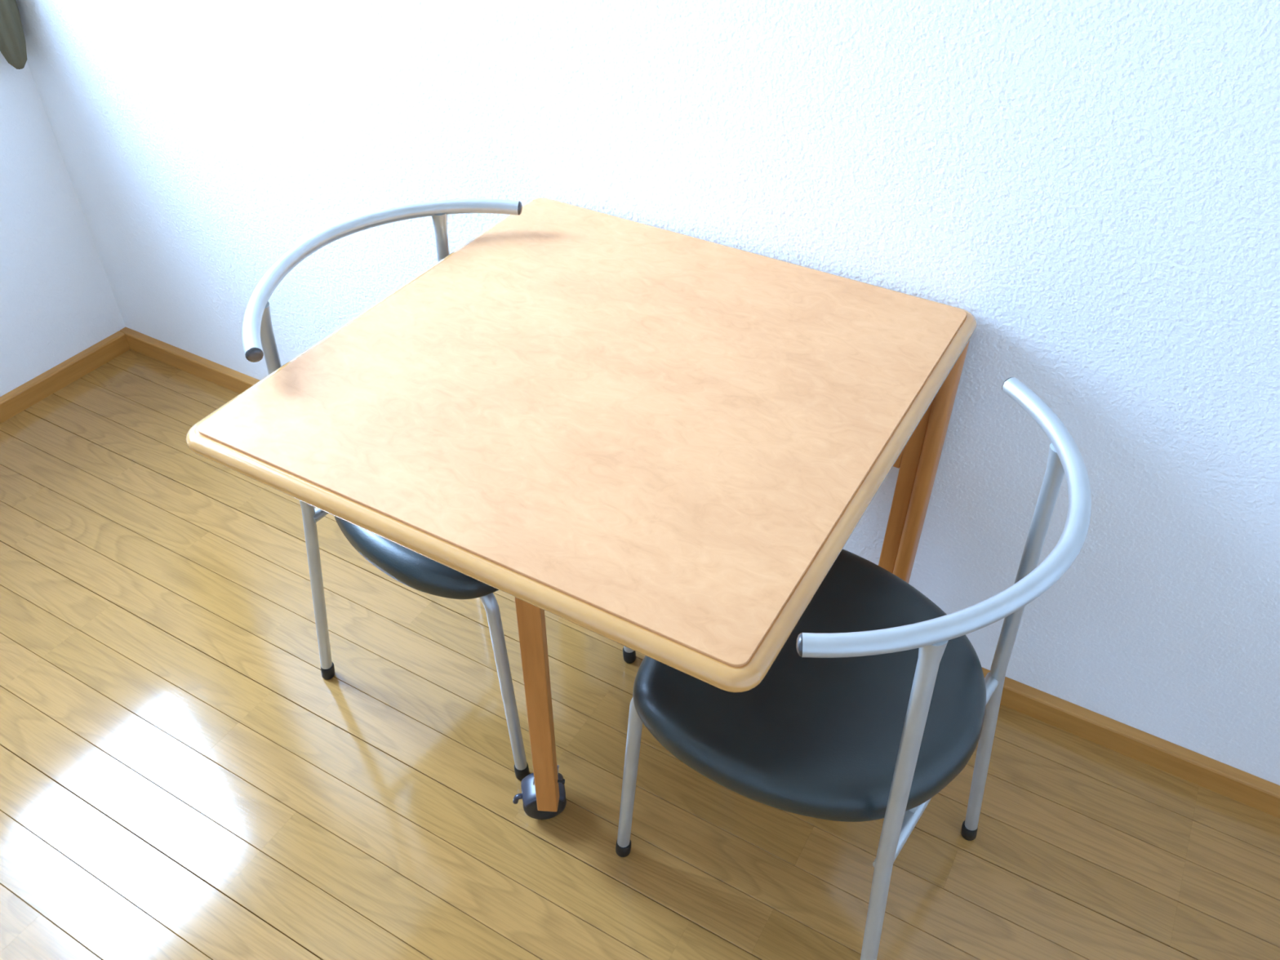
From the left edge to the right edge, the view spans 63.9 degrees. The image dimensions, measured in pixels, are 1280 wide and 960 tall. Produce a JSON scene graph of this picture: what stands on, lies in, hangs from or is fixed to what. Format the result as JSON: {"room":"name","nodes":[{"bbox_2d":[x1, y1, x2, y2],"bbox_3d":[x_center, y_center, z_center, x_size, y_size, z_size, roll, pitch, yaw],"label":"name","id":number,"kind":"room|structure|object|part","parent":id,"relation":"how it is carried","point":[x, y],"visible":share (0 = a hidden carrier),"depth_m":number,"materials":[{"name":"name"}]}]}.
{"room":"dining room","nodes":[
{"label":"dining room","id":0,"kind":"room"},
{"bbox_2d":[0,51,125,396],"bbox_3d":[-1.993,-0.504,0.927,0.140,2.450,2.700,21,44,22],"label":"wall","id":1,"kind":"structure","parent":0,"point":[58,301],"depth_m":2.28,"materials":[{"name":"white paint"}]},
{"bbox_2d":[0,330,130,423],"bbox_3d":[-1.935,0.405,1.636,0.022,0.046,2.678,21,44,22],"label":"baseboard","id":2,"kind":"structure","parent":1,"relation":"attached to","point":[43,385],"depth_m":2.40,"materials":[{"name":"brown wood"}]},
{"bbox_3d":[-1.635,-1.592,0.546,0.060,0.035,1.608,21,44,22],"label":"rail","id":3,"kind":"object","parent":1,"relation":"attached to","visible":0},
{"bbox_2d":[0,0,26,69],"bbox_3d":[-1.244,-1.418,1.564,0.092,1.545,0.093,21,44,22],"label":"curtain","id":4,"kind":"object","parent":3,"relation":"hanging from","point":[12,39],"visible":1,"depth_m":2.01,"materials":[{"name":"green fabric"}]},
{"bbox_2d":[0,349,1279,959],"bbox_3d":[-0.638,0.921,1.114,3.000,0.050,2.700,21,44,22],"label":"floor","id":5,"kind":"structure","parent":0,"point":[182,776],"depth_m":1.58,"materials":[{"name":"brown wood"}]},
{"bbox_2d":[241,199,635,780],"bbox_3d":[-0.265,0.025,1.549,0.428,0.756,0.492,25,46,26],"label":"dining chair","id":6,"kind":"object","parent":5,"relation":"on","point":[415,571],"visible":0.33,"depth_m":1.41,"materials":[{"name":"silver metal"}]},
{"bbox_3d":[-0.504,0.053,1.521,0.079,0.726,0.027,8,41,9],"label":"leg","id":7,"kind":"part","parent":6,"relation":"part of","materials":[{"name":"silver metal"}]},
{"bbox_3d":[-0.373,-0.302,1.373,0.158,0.030,0.491,25,46,26],"label":"backrest","id":8,"kind":"part","parent":6,"relation":"part of","materials":[{"name":"silver metal"}]},
{"bbox_3d":[-0.259,-0.006,1.518,0.388,0.046,0.400,25,46,26],"label":"seat","id":9,"kind":"part","parent":6,"relation":"part of","materials":[{"name":"black leather"}]},
{"bbox_3d":[-0.307,-0.126,1.733,0.027,0.726,0.079,-21,45,-23],"label":"leg","id":10,"kind":"part","parent":6,"relation":"part of","materials":[{"name":"silver metal"}]},
{"bbox_3d":[-0.306,0.224,1.585,0.032,0.385,0.381,-32,50,-32],"label":"leg","id":11,"kind":"part","parent":6,"relation":"part of","materials":[{"name":"silver metal"}]},
{"bbox_3d":[-0.183,0.112,1.717,0.381,0.385,0.032,17,43,18],"label":"leg","id":12,"kind":"part","parent":6,"relation":"part of","materials":[{"name":"silver metal"}]},
{"bbox_2d":[186,197,977,819],"bbox_3d":[-0.036,0.127,1.474,0.712,0.700,0.722,21,44,22],"label":"folding table","id":13,"kind":"object","parent":5,"relation":"on","point":[662,444],"visible":0.98,"depth_m":1.18,"materials":[{"name":"brown wood"}]},
{"bbox_3d":[-0.131,0.243,1.294,0.029,0.592,0.027,3,40,3],"label":"leg","id":14,"kind":"part","parent":13,"relation":"part of","materials":[{"name":"orange wood"}]},
{"bbox_2d":[520,772,565,808],"bbox_3d":[-0.145,0.458,1.532,0.064,0.021,0.050,-6,41,-8],"label":"caster wheel","id":15,"kind":"object","parent":13,"relation":"attached to","point":[528,796],"depth_m":1.53,"materials":[{"name":"black plastic"}]},
{"bbox_3d":[0.417,0.068,1.560,0.023,0.664,0.044,21,44,22],"label":"leg","id":16,"kind":"part","parent":13,"relation":"part of","materials":[{"name":"orange wood"}]},
{"bbox_2d":[615,377,1091,959],"bbox_3d":[0.226,0.265,1.271,0.428,0.756,0.492,26,46,27],"label":"dining chair","id":17,"kind":"object","parent":5,"relation":"on","point":[878,697],"visible":0.77,"depth_m":1.15,"materials":[{"name":"black leather"}]},
{"bbox_3d":[0.141,0.443,1.330,0.381,0.385,0.032,18,43,19],"label":"leg","id":18,"kind":"part","parent":17,"relation":"part of","materials":[{"name":"silver metal"}]},
{"bbox_3d":[0.221,0.230,1.246,0.388,0.046,0.400,26,46,27],"label":"seat","id":19,"kind":"part","parent":17,"relation":"part of","materials":[{"name":"black leather"}]},
{"bbox_3d":[0.264,0.423,1.091,0.027,0.726,0.079,-20,45,-23],"label":"leg","id":20,"kind":"part","parent":17,"relation":"part of","materials":[{"name":"silver metal"}]},
{"bbox_3d":[0.337,0.041,0.975,0.158,0.030,0.491,26,46,27],"label":"backrest","id":21,"kind":"part","parent":17,"relation":"part of","materials":[{"name":"silver metal"}]},
{"bbox_3d":[0.465,0.247,1.301,0.079,0.726,0.027,9,41,9],"label":"leg","id":22,"kind":"part","parent":17,"relation":"part of","materials":[{"name":"silver metal"}]},
{"bbox_2d":[15,0,1279,785],"bbox_3d":[0.075,-0.788,1.278,3.280,2.450,0.140,21,44,22],"label":"wall","id":23,"kind":"structure","parent":0,"point":[1096,183],"depth_m":1.43,"materials":[{"name":"white paint"}]},
{"bbox_2d":[119,327,1279,818],"bbox_3d":[0.029,0.135,1.970,3.000,0.046,0.022,21,44,22],"label":"baseboard","id":24,"kind":"structure","parent":23,"relation":"attached to","point":[1261,794],"depth_m":1.65,"materials":[{"name":"brown wood"}]}
]}

